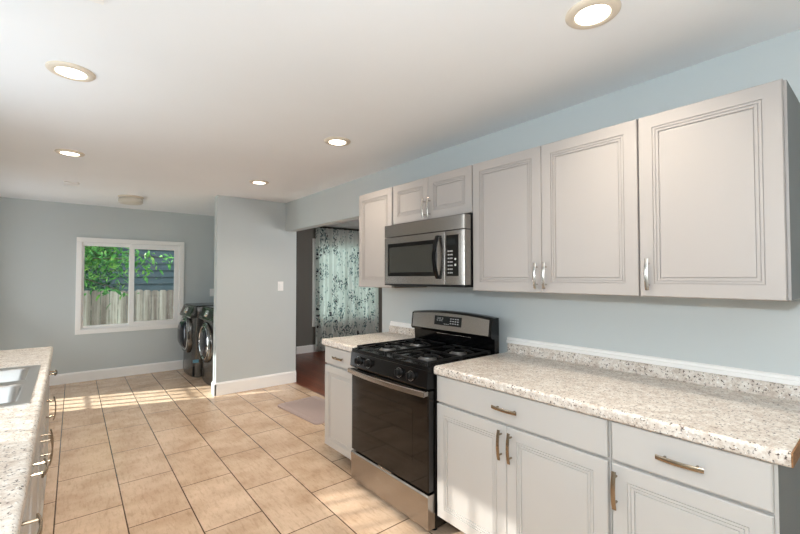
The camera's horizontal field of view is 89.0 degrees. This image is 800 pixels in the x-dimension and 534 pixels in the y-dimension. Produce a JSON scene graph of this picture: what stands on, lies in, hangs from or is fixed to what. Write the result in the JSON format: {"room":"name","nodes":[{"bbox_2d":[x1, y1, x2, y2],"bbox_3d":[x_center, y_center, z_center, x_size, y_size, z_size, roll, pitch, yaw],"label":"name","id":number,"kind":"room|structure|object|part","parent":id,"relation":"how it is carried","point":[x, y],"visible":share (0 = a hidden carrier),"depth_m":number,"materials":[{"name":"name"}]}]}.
{"room":"kitchen","nodes":[
{"label":"kitchen","id":0,"kind":"room"},
{"bbox_2d":[0,197,381,373],"bbox_3d":[-2.539,0.381,6.952,6.520,2.375,0.120,1,-2,-39],"label":"wall","id":1,"kind":"structure","parent":0,"point":[38,239],"depth_m":5.42,"materials":[{"name":"paint"}]},
{"bbox_2d":[49,360,182,385],"bbox_3d":[-3.794,1.473,5.811,2.926,0.135,0.016,1,-2,-39],"label":"baseboard","id":2,"kind":"structure","parent":1,"relation":"attached to","point":[82,376],"depth_m":5.65,"materials":[{"name":"white paint"}]},
{"bbox_2d":[75,237,183,334],"bbox_3d":[-3.840,0.261,5.860,1.295,1.300,0.108,1,-2,-39],"label":"window","id":3,"kind":"structure","parent":1,"relation":"in","point":[177,247],"depth_m":5.82,"materials":[{"name":"white paint"}]},
{"bbox_3d":[-4.076,0.257,5.665,0.578,1.154,0.032,1,-2,-39],"label":"sash","id":4,"kind":"part","parent":3,"relation":"part of","materials":[{"name":"white plastic"}]},
{"bbox_3d":[-3.619,0.266,6.004,0.623,1.154,0.020,1,-2,-39],"label":"sash","id":5,"kind":"part","parent":3,"relation":"part of","materials":[{"name":"white plastic"}]},
{"bbox_2d":[296,345,324,353],"bbox_3d":[-1.309,1.523,7.842,3.254,0.135,0.016,1,-2,-39],"label":"baseboard","id":6,"kind":"structure","parent":1,"relation":"attached to","point":[308,348],"depth_m":7.48,"materials":[{"name":"white paint"}]},
{"bbox_2d":[312,238,315,326],"bbox_3d":[-1.066,0.302,8.108,1.520,1.650,0.078,1,-2,-39],"label":"window","id":7,"kind":"structure","parent":1,"relation":"in","point":[314,239],"depth_m":7.62,"materials":[{"name":"white paint"}]},
{"bbox_2d":[319,227,358,230],"bbox_3d":[-1.006,-0.739,8.085,1.710,0.039,0.110,1,-2,-39],"label":"curtain rod","id":8,"kind":"object","parent":1,"relation":"attached to","point":[319,227],"visible":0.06,"depth_m":7.89,"materials":[{"name":"black metal"}]},
{"bbox_2d":[315,228,378,351],"bbox_3d":[-0.995,0.424,8.008,1.462,2.300,0.107,1,-2,-39],"label":"floral curtain","id":9,"kind":"object","parent":8,"relation":"hanging from","point":[343,308],"visible":0.76,"depth_m":7.89,"materials":[{"name":"fabric"}]},
{"bbox_2d":[42,351,464,533],"bbox_3d":[0.517,1.525,3.186,6.520,0.100,9.775,1,-2,-39],"label":"floor","id":10,"kind":"structure","parent":0,"point":[156,452],"depth_m":3.02,"materials":[{"name":"beige tile"}]},
{"bbox_2d":[20,513,42,533],"bbox_3d":[-1.120,0.981,0.765,0.664,0.869,0.359,1,-2,-39],"label":"base cabinet","id":11,"kind":"object","parent":10,"relation":"on","point":[38,518],"visible":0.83,"depth_m":1.00,"materials":[{"name":"laminate"}]},
{"bbox_2d":[21,458,48,533],"bbox_3d":[-1.377,0.989,1.079,0.664,0.869,0.449,1,-2,-39],"label":"base cabinet","id":12,"kind":"object","parent":10,"relation":"on","point":[27,515],"visible":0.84,"depth_m":1.30,"materials":[{"name":"laminate"}]},
{"bbox_3d":[-1.163,1.016,1.253,0.020,0.603,0.442,1,-2,-39],"label":"door","id":13,"kind":"part","parent":12,"relation":"part of","materials":[{"name":"paint"}]},
{"bbox_3d":[-1.163,0.634,1.262,0.020,0.138,0.442,1,-2,-39],"label":"drawer","id":14,"kind":"part","parent":12,"relation":"part of","materials":[{"name":"paint"}]},
{"bbox_3d":[-1.137,0.635,1.283,0.046,0.015,0.136,1,-2,-39],"label":"handle","id":15,"kind":"part","parent":12,"relation":"part of","materials":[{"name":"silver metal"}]},
{"bbox_2d":[32,394,53,533],"bbox_3d":[-1.867,1.003,1.678,0.664,0.869,1.099,1,-2,-39],"label":"base cabinet","id":16,"kind":"object","parent":10,"relation":"on","point":[38,482],"visible":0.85,"depth_m":1.84,"materials":[{"name":"laminate"}]},
{"bbox_2d":[0,346,52,533],"bbox_3d":[-1.793,0.514,1.576,0.634,0.102,2.758,1,-2,-39],"label":"countertop","id":17,"kind":"structure","parent":16,"relation":"on","point":[19,425],"depth_m":1.22,"materials":[{"name":"stone"}]},
{"bbox_2d":[0,365,40,407],"bbox_3d":[-1.894,0.612,1.715,0.537,0.184,0.875,1,-2,-39],"label":"sink","id":18,"kind":"object","parent":17,"relation":"in","point":[17,384],"visible":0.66,"depth_m":1.81,"materials":[{"name":"silver metal"}]},
{"bbox_3d":[-1.738,0.608,1.565,0.417,0.184,0.353,1,-2,-39],"label":"bowl","id":19,"kind":"part","parent":18,"relation":"part of","materials":[{"name":"silver metal"}]},
{"bbox_3d":[-2.007,0.616,1.894,0.417,0.184,0.353,1,-2,-39],"label":"bowl","id":20,"kind":"part","parent":18,"relation":"part of","materials":[{"name":"silver metal"}]},
{"bbox_3d":[-1.480,1.026,1.641,0.020,0.603,0.544,1,-2,-39],"label":"door","id":21,"kind":"part","parent":16,"relation":"part of","materials":[{"name":"paint"}]},
{"bbox_3d":[-1.653,0.649,1.862,0.020,0.138,1.092,1,-2,-39],"label":"drawer","id":22,"kind":"part","parent":16,"relation":"part of","materials":[{"name":"paint"}]},
{"bbox_3d":[-1.827,1.036,2.064,0.020,0.603,0.544,1,-2,-39],"label":"door","id":23,"kind":"part","parent":16,"relation":"part of","materials":[{"name":"paint"}]},
{"bbox_3d":[-1.599,0.832,1.843,0.046,0.136,0.015,1,-2,-39],"label":"handle","id":24,"kind":"part","parent":16,"relation":"part of","materials":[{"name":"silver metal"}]},
{"bbox_3d":[-1.656,0.834,1.913,0.046,0.136,0.015,1,-2,-39],"label":"handle","id":25,"kind":"part","parent":16,"relation":"part of","materials":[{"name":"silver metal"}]},
{"bbox_2d":[43,369,57,505],"bbox_3d":[-2.426,1.020,2.361,0.664,0.869,0.664,1,-2,-39],"label":"base cabinet","id":26,"kind":"object","parent":10,"relation":"on","point":[47,416],"visible":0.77,"depth_m":2.53,"materials":[{"name":"laminate"}]},
{"bbox_3d":[-2.212,1.048,2.535,0.020,0.603,0.657,1,-2,-39],"label":"door","id":27,"kind":"part","parent":26,"relation":"part of","materials":[{"name":"paint"}]},
{"bbox_3d":[-2.033,0.825,2.374,0.046,0.136,0.015,1,-2,-39],"label":"handle","id":28,"kind":"part","parent":26,"relation":"part of","materials":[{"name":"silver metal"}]},
{"bbox_3d":[-2.187,0.667,2.566,0.046,0.015,0.136,1,-2,-39],"label":"handle","id":29,"kind":"part","parent":26,"relation":"part of","materials":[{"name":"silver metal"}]},
{"bbox_2d":[177,302,213,376],"bbox_3d":[-2.818,1.048,6.065,0.865,0.997,0.695,1,-2,-39],"label":"washing machine","id":30,"kind":"object","parent":10,"relation":"on","point":[188,330],"visible":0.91,"depth_m":5.67,"materials":[{"name":"metal"}]},
{"bbox_3d":[-3.122,0.956,5.829,0.093,0.410,0.410,1,-2,-39],"label":"door glass","id":31,"kind":"part","parent":30,"relation":"part of","materials":[{"name":"glass"}]},
{"bbox_3d":[-3.082,0.956,5.861,0.054,0.530,0.530,1,-2,-39],"label":"door","id":32,"kind":"part","parent":30,"relation":"part of","materials":[{"name":"metal"}]},
{"bbox_3d":[-3.062,0.635,5.885,0.088,0.157,0.672,1,-2,-39],"label":"control panel","id":33,"kind":"part","parent":30,"relation":"part of","materials":[{"name":"metal"}]},
{"bbox_2d":[198,306,213,385],"bbox_3d":[-2.260,1.035,5.536,0.830,0.997,0.680,1,-2,-39],"label":"dryer","id":34,"kind":"object","parent":10,"relation":"on","point":[206,314],"visible":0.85,"depth_m":5.22,"materials":[{"name":"metal"}]},
{"bbox_3d":[-2.559,0.982,5.293,0.058,0.404,0.404,1,-2,-39],"label":"door glass","id":35,"kind":"part","parent":34,"relation":"part of","materials":[{"name":"glass"}]},
{"bbox_3d":[-2.513,0.622,5.340,0.088,0.157,0.672,1,-2,-39],"label":"control panel","id":36,"kind":"part","parent":34,"relation":"part of","materials":[{"name":"metal"}]},
{"bbox_3d":[-2.532,0.983,5.315,0.054,0.524,0.524,1,-2,-39],"label":"door","id":37,"kind":"part","parent":34,"relation":"part of","materials":[{"name":"metal"}]},
{"bbox_2d":[278,396,324,424],"bbox_3d":[-0.889,1.494,4.290,0.490,0.016,0.810,1,-2,-43],"label":"bath mat","id":38,"kind":"object","parent":10,"relation":"on","point":[311,409],"visible":0.76,"depth_m":4.28,"materials":[{"name":"beige fabric"}]},
{"bbox_2d":[325,346,354,459],"bbox_3d":[-0.198,1.041,3.183,0.695,0.869,0.458,1,-2,-39],"label":"base cabinet","id":39,"kind":"object","parent":10,"relation":"on","point":[338,381],"visible":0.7,"depth_m":3.00,"materials":[{"name":"laminate"}]},
{"bbox_3d":[-0.433,0.672,3.000,0.020,0.128,0.454,1,-2,-39],"label":"drawer","id":40,"kind":"part","parent":39,"relation":"part of","materials":[{"name":"paint"}]},
{"bbox_2d":[322,325,414,351],"bbox_3d":[-0.196,0.555,3.207,0.678,0.102,0.478,1,-2,-39],"label":"countertop","id":41,"kind":"structure","parent":39,"relation":"on","point":[346,343],"depth_m":3.20,"materials":[{"name":"stone"}]},
{"bbox_2d":[348,310,498,531],"bbox_3d":[0.150,0.884,2.672,0.737,1.157,0.763,1,-2,-39],"label":"gas range","id":42,"kind":"object","parent":10,"relation":"on","point":[394,452],"visible":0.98,"depth_m":2.47,"materials":[{"name":"black metal"}]},
{"bbox_3d":[-0.280,0.619,2.679,0.045,0.053,0.052,1,-2,-39],"label":"knob","id":43,"kind":"part","parent":42,"relation":"part of","materials":[{"name":"black plastic"}]},
{"bbox_3d":[-0.212,0.617,2.596,0.045,0.053,0.052,1,-2,-39],"label":"knob","id":44,"kind":"part","parent":42,"relation":"part of","materials":[{"name":"black plastic"}]},
{"bbox_3d":[-0.083,0.552,2.742,0.112,0.016,0.112,1,-2,-39],"label":"burner","id":45,"kind":"part","parent":42,"relation":"part of","materials":[{"name":"silver metal"}]},
{"bbox_3d":[-0.111,0.689,2.463,0.061,0.032,0.759,1,-2,-39],"label":"handle","id":46,"kind":"part","parent":42,"relation":"part of","materials":[{"name":"silver metal"}]},
{"bbox_3d":[-0.071,0.614,2.498,0.070,0.108,0.761,1,-2,-39],"label":"control panel","id":47,"kind":"part","parent":42,"relation":"part of","materials":[{"name":"black metal"}]},
{"bbox_3d":[-0.071,1.326,2.480,0.054,0.184,0.759,1,-2,-39],"label":"storage drawer","id":48,"kind":"part","parent":42,"relation":"part of","materials":[{"name":"silver metal"}]},
{"bbox_3d":[-0.071,0.951,2.490,0.046,0.542,0.759,1,-2,-39],"label":"oven door","id":49,"kind":"part","parent":42,"relation":"part of","materials":[{"name":"black glass"}]},
{"bbox_3d":[-0.014,0.611,2.354,0.045,0.053,0.052,1,-2,-39],"label":"knob","id":50,"kind":"part","parent":42,"relation":"part of","materials":[{"name":"black plastic"}]},
{"bbox_3d":[0.053,0.609,2.272,0.045,0.053,0.052,1,-2,-39],"label":"knob","id":51,"kind":"part","parent":42,"relation":"part of","materials":[{"name":"black plastic"}]},
{"bbox_3d":[0.127,0.556,2.913,0.112,0.016,0.112,1,-2,-39],"label":"burner","id":52,"kind":"part","parent":42,"relation":"part of","materials":[{"name":"silver metal"}]},
{"bbox_2d":[352,341,493,370],"bbox_3d":[0.139,0.561,2.671,0.588,0.022,0.762,1,-2,-39],"label":"cooktop","id":53,"kind":"object","parent":42,"relation":"in","point":[400,357],"depth_m":2.57,"materials":[{"name":"black metal"}]},
{"bbox_3d":[0.164,0.544,2.440,0.112,0.016,0.112,1,-2,-39],"label":"burner","id":54,"kind":"part","parent":42,"relation":"part of","materials":[{"name":"silver metal"}]},
{"bbox_3d":[0.373,0.548,2.611,0.112,0.016,0.112,1,-2,-39],"label":"burner","id":55,"kind":"part","parent":42,"relation":"part of","materials":[{"name":"silver metal"}]},
{"bbox_2d":[437,375,612,533],"bbox_3d":[0.728,1.013,2.051,0.695,0.869,0.910,1,-2,-39],"label":"base cabinet","id":56,"kind":"object","parent":10,"relation":"on","point":[507,463],"visible":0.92,"depth_m":1.81,"materials":[{"name":"laminate"}]},
{"bbox_3d":[0.349,1.035,2.034,0.020,0.603,0.449,1,-2,-39],"label":"door","id":57,"kind":"part","parent":56,"relation":"part of","materials":[{"name":"paint"}]},
{"bbox_3d":[0.455,0.815,1.868,0.034,0.136,0.015,1,-2,-39],"label":"handle","id":58,"kind":"part","parent":56,"relation":"part of","materials":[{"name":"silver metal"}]},
{"bbox_3d":[0.473,0.649,1.850,0.034,0.015,0.136,1,-2,-39],"label":"handle","id":59,"kind":"part","parent":56,"relation":"part of","materials":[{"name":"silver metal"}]},
{"bbox_3d":[0.489,0.814,1.826,0.034,0.136,0.015,1,-2,-39],"label":"handle","id":60,"kind":"part","parent":56,"relation":"part of","materials":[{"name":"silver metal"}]},
{"bbox_3d":[0.492,0.649,1.869,0.020,0.138,0.901,1,-2,-39],"label":"drawer","id":61,"kind":"part","parent":56,"relation":"part of","materials":[{"name":"paint"}]},
{"bbox_3d":[0.635,1.027,1.685,0.020,0.603,0.449,1,-2,-39],"label":"door","id":62,"kind":"part","parent":56,"relation":"part of","materials":[{"name":"paint"}]},
{"bbox_2d":[434,343,799,467],"bbox_3d":[0.892,0.522,1.876,0.678,0.102,1.411,1,-2,-39],"label":"countertop","id":63,"kind":"structure","parent":56,"relation":"on","point":[757,419],"depth_m":1.67,"materials":[{"name":"stone"}]},
{"bbox_2d":[610,421,799,533],"bbox_3d":[1.163,1.000,1.519,0.695,0.869,0.463,1,-2,-39],"label":"base cabinet","id":64,"kind":"object","parent":10,"relation":"on","point":[660,483],"visible":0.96,"depth_m":1.32,"materials":[{"name":"laminate"}]},
{"bbox_3d":[0.776,0.808,1.474,0.034,0.136,0.015,1,-2,-39],"label":"handle","id":65,"kind":"part","parent":64,"relation":"part of","materials":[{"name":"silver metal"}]},
{"bbox_3d":[0.906,0.636,1.321,0.034,0.015,0.136,1,-2,-39],"label":"handle","id":66,"kind":"part","parent":64,"relation":"part of","materials":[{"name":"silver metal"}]},
{"bbox_3d":[0.928,0.636,1.336,0.020,0.138,0.444,1,-2,-39],"label":"drawer","id":67,"kind":"part","parent":64,"relation":"part of","materials":[{"name":"paint"}]},
{"bbox_3d":[0.928,1.018,1.327,0.020,0.603,0.444,1,-2,-39],"label":"door","id":68,"kind":"part","parent":64,"relation":"part of","materials":[{"name":"paint"}]},
{"bbox_2d":[213,195,296,395],"bbox_3d":[-1.820,0.337,5.172,1.022,2.375,0.136,1,-2,-39],"label":"wall","id":69,"kind":"structure","parent":0,"point":[254,324],"depth_m":5.09,"materials":[{"name":"paint"}]},
{"bbox_2d":[211,381,215,395],"bbox_3d":[-2.209,1.441,4.827,0.016,0.150,0.136,1,-2,-39],"label":"baseboard","id":70,"kind":"structure","parent":69,"relation":"attached to","point":[213,391],"depth_m":4.83,"materials":[{"name":"white paint"}]},
{"bbox_2d":[278,282,282,290],"bbox_3d":[-1.559,0.250,5.314,0.076,0.120,0.010,1,-2,-39],"label":"light switch","id":71,"kind":"object","parent":69,"relation":"attached to","point":[280,284],"visible":1,"depth_m":5.31,"materials":[{"name":"white paint"}]},
{"bbox_2d":[296,239,296,327],"bbox_3d":[-1.426,0.345,5.505,0.008,2.375,0.120,1,-2,-39],"label":"trim","id":72,"kind":"structure","parent":69,"relation":"attached to","point":[296,239],"depth_m":5.46,"materials":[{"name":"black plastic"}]},
{"bbox_2d":[0,0,799,228],"bbox_3d":[0.517,-0.949,3.247,6.520,0.100,9.775,1,-2,-39],"label":"ceiling","id":73,"kind":"structure","parent":0,"point":[188,103],"depth_m":2.01,"materials":[{"name":"paint"}]},
{"bbox_2d":[54,149,84,156],"bbox_3d":[-2.593,-0.893,3.199,0.188,0.013,0.188,1,-2,-39],"label":"recessed light","id":74,"kind":"object","parent":73,"relation":"in","point":[66,152],"visible":1,"depth_m":3.18,"materials":[{"name":"white"}]},
{"bbox_2d":[45,61,95,81],"bbox_3d":[-1.562,-0.924,1.934,0.188,0.013,0.188,1,-2,-39],"label":"recessed light","id":75,"kind":"object","parent":73,"relation":"in","point":[66,70],"visible":1,"depth_m":1.92,"materials":[{"name":"white"}]},
{"bbox_2d":[63,181,78,185],"bbox_3d":[-3.422,-0.866,4.239,0.130,0.016,0.140,1,-2,-39],"label":"ceiling vent","id":76,"kind":"object","parent":73,"relation":"in","point":[64,182],"visible":1,"depth_m":4.21,"materials":[{"name":"white paint"}]},
{"bbox_2d":[89,0,103,4],"bbox_3d":[-1.079,-0.943,1.245,0.296,0.010,0.297,1,-2,-39],"label":"ceiling vent","id":77,"kind":"object","parent":73,"relation":"in","point":[101,2],"visible":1,"depth_m":1.43,"materials":[{"name":"white paint"}]},
{"bbox_2d":[118,195,143,204],"bbox_3d":[-3.279,-0.808,4.961,0.268,0.096,0.268,1,-2,-39],"label":"light","id":78,"kind":"object","parent":73,"relation":"attached to","point":[123,199],"visible":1,"depth_m":4.87,"materials":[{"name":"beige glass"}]},
{"bbox_3d":[-3.279,-0.846,4.962,0.268,0.020,0.268,1,-2,-39],"label":"ceiling plate","id":79,"kind":"part","parent":78,"relation":"part of","materials":[{"name":"white metal"}]},
{"bbox_2d":[249,180,268,184],"bbox_3d":[-1.448,-0.869,4.187,0.188,0.013,0.188,1,-2,-39],"label":"recessed light","id":80,"kind":"object","parent":73,"relation":"in","point":[258,182],"visible":1,"depth_m":4.17,"materials":[{"name":"white"}]},
{"bbox_2d":[324,137,350,145],"bbox_3d":[-0.450,-0.900,2.929,0.188,0.013,0.188,1,-2,-39],"label":"recessed light","id":81,"kind":"object","parent":73,"relation":"in","point":[334,141],"visible":1,"depth_m":2.91,"materials":[{"name":"white"}]},
{"bbox_2d":[565,0,620,29],"bbox_3d":[0.712,-0.935,1.506,0.188,0.013,0.188,1,-2,-39],"label":"recessed light","id":82,"kind":"object","parent":73,"relation":"in","point":[586,14],"visible":1,"depth_m":1.50,"materials":[{"name":"white"}]},
{"bbox_2d":[286,29,799,375],"bbox_3d":[0.397,0.286,3.119,0.120,2.375,9.535,1,-2,-39],"label":"wall","id":83,"kind":"structure","parent":0,"point":[759,335],"depth_m":2.12,"materials":[{"name":"paint"}]},
{"bbox_2d":[359,187,425,287],"bbox_3d":[-0.062,-0.214,3.315,0.357,0.756,0.448,1,-2,-39],"label":"upper cabinet","id":84,"kind":"object","parent":83,"relation":"attached to","point":[375,208],"visible":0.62,"depth_m":3.21,"materials":[{"name":"laminate"}]},
{"bbox_3d":[-0.194,-0.218,3.210,0.019,0.754,0.440,1,-2,-39],"label":"door","id":85,"kind":"part","parent":84,"relation":"part of","materials":[{"name":"paint"}]},
{"bbox_2d":[389,325,414,335],"bbox_3d":[0.060,0.538,3.413,0.020,0.058,0.472,1,-2,-39],"label":"backsplash","id":86,"kind":"structure","parent":83,"relation":"attached to","point":[395,329],"depth_m":3.45,"materials":[{"name":"stone"}]},
{"bbox_2d":[390,321,414,328],"bbox_3d":[0.064,0.491,3.414,0.016,0.036,0.468,1,-2,-39],"label":"trim","id":87,"kind":"structure","parent":83,"relation":"attached to","point":[393,323],"depth_m":3.47,"materials":[{"name":"white paint"}]},
{"bbox_2d":[393,165,472,224],"bbox_3d":[0.311,-0.460,2.838,0.391,0.288,0.772,1,-2,-39],"label":"upper cabinet","id":88,"kind":"object","parent":83,"relation":"attached to","point":[449,193],"visible":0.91,"depth_m":2.68,"materials":[{"name":"laminate"}]},
{"bbox_3d":[0.074,-0.460,2.887,0.019,0.286,0.376,1,-2,-39],"label":"door","id":89,"kind":"part","parent":88,"relation":"part of","materials":[{"name":"paint"}]},
{"bbox_3d":[0.157,-0.396,2.742,0.034,0.132,0.015,1,-2,-39],"label":"handle","id":90,"kind":"part","parent":88,"relation":"part of","materials":[{"name":"silver metal"}]},
{"bbox_3d":[0.188,-0.397,2.704,0.034,0.132,0.015,1,-2,-39],"label":"handle","id":91,"kind":"part","parent":88,"relation":"part of","materials":[{"name":"silver metal"}]},
{"bbox_2d":[385,212,472,287],"bbox_3d":[0.274,-0.093,2.805,0.478,0.448,0.780,1,-2,-39],"label":"microwave","id":92,"kind":"object","parent":88,"relation":"attached to","point":[435,252],"visible":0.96,"depth_m":2.60,"materials":[{"name":"silver metal"}]},
{"bbox_3d":[0.101,-0.050,2.766,0.056,0.328,0.620,1,-2,-39],"label":"door","id":93,"kind":"part","parent":92,"relation":"part of","materials":[{"name":"silver metal"}]},
{"bbox_3d":[0.152,-0.263,2.710,0.056,0.084,0.780,1,-2,-39],"label":"vent panel","id":94,"kind":"part","parent":92,"relation":"part of","materials":[{"name":"silver metal"}]},
{"bbox_3d":[0.152,0.120,2.700,0.056,0.010,0.780,1,-2,-39],"label":"rail","id":95,"kind":"part","parent":92,"relation":"part of","materials":[{"name":"black plastic"}]},
{"bbox_3d":[0.225,-0.061,2.530,0.054,0.272,0.026,1,-2,-39],"label":"handle","id":96,"kind":"part","parent":92,"relation":"part of","materials":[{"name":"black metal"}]},
{"bbox_3d":[0.349,-0.057,2.463,0.056,0.328,0.156,1,-2,-39],"label":"control panel","id":97,"kind":"part","parent":92,"relation":"part of","materials":[{"name":"silver metal"}]},
{"bbox_3d":[0.316,-0.467,2.593,0.019,0.286,0.380,1,-2,-39],"label":"door","id":98,"kind":"part","parent":88,"relation":"part of","materials":[{"name":"paint"}]},
{"bbox_2d":[473,119,640,295],"bbox_3d":[0.845,-0.242,2.179,0.391,0.756,0.912,1,-2,-39],"label":"upper cabinet","id":99,"kind":"object","parent":83,"relation":"attached to","point":[561,216],"visible":0.95,"depth_m":1.99,"materials":[{"name":"laminate"}]},
{"bbox_3d":[0.584,-0.241,2.259,0.019,0.754,0.451,1,-2,-39],"label":"door","id":100,"kind":"part","parent":99,"relation":"part of","materials":[{"name":"paint"}]},
{"bbox_3d":[0.691,0.044,2.078,0.034,0.132,0.015,1,-2,-39],"label":"handle","id":101,"kind":"part","parent":99,"relation":"part of","materials":[{"name":"silver metal"}]},
{"bbox_3d":[0.723,0.043,2.039,0.034,0.132,0.015,1,-2,-39],"label":"handle","id":102,"kind":"part","parent":99,"relation":"part of","materials":[{"name":"silver metal"}]},
{"bbox_3d":[0.871,-0.250,1.907,0.019,0.754,0.452,1,-2,-39],"label":"door","id":103,"kind":"part","parent":99,"relation":"part of","materials":[{"name":"paint"}]},
{"bbox_2d":[506,337,799,385],"bbox_3d":[1.333,0.452,1.863,0.016,0.036,2.014,1,-2,-39],"label":"trim","id":104,"kind":"structure","parent":83,"relation":"attached to","point":[702,367],"depth_m":1.92,"materials":[{"name":"white paint"}]},
{"bbox_2d":[507,343,799,400],"bbox_3d":[1.146,0.505,2.087,0.020,0.058,1.407,1,-2,-39],"label":"backsplash","id":105,"kind":"structure","parent":83,"relation":"attached to","point":[778,390],"depth_m":1.91,"materials":[{"name":"stone"}]},
{"bbox_2d":[638,79,799,300],"bbox_3d":[1.281,-0.255,1.647,0.391,0.756,0.463,1,-2,-39],"label":"upper cabinet","id":106,"kind":"object","parent":83,"relation":"attached to","point":[719,177],"visible":1,"depth_m":1.50,"materials":[{"name":"laminate"}]},
{"bbox_3d":[1.019,0.030,1.678,0.034,0.132,0.015,1,-2,-39],"label":"handle","id":107,"kind":"part","parent":106,"relation":"part of","materials":[{"name":"silver metal"}]},
{"bbox_3d":[1.173,-0.259,1.559,0.006,0.751,0.462,1,-2,-39],"label":"frame","id":108,"kind":"part","parent":106,"relation":"part of","materials":[{"name":"paint"}]},
{"label":"outside","id":109,"kind":"structure","parent":0,"visible":0},
{"bbox_3d":[-7.596,2.285,9.236,28.000,0.120,36.000,1,-2,-39],"label":"ground","id":110,"kind":"structure","parent":109,"visible":0},
{"bbox_2d":[84,247,127,304],"bbox_3d":[-7.433,0.576,8.915,2.543,3.381,2.056,1,-2,-39],"label":"evergreen shrub","id":111,"kind":"object","parent":110,"relation":"on","point":[86,272],"visible":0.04,"depth_m":9.18,"materials":[{"name":"green plant"}]},
{"bbox_2d":[83,290,173,325],"bbox_3d":[-5.169,1.338,8.573,11.289,1.742,0.076,1,-2,-39],"label":"wooden fence","id":112,"kind":"object","parent":110,"relation":"on","point":[148,305],"visible":0.07,"depth_m":8.23,"materials":[{"name":"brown wood"}]},
{"bbox_2d":[84,246,173,308],"bbox_3d":[-5.574,0.389,6.915,2.993,3.666,1.391,1,-2,-39],"label":"leafy tree","id":113,"kind":"object","parent":110,"relation":"on","point":[101,253],"visible":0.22,"depth_m":7.05,"materials":[{"name":"green plant"}]},
{"bbox_2d":[84,247,173,320],"bbox_3d":[-8.425,-1.155,13.101,15.100,6.950,4.100,1,-2,-39],"label":"neighbor house","id":114,"kind":"structure","parent":110,"relation":"on","point":[165,281],"depth_m":12.02,"materials":[{"name":"blue"}]}
]}

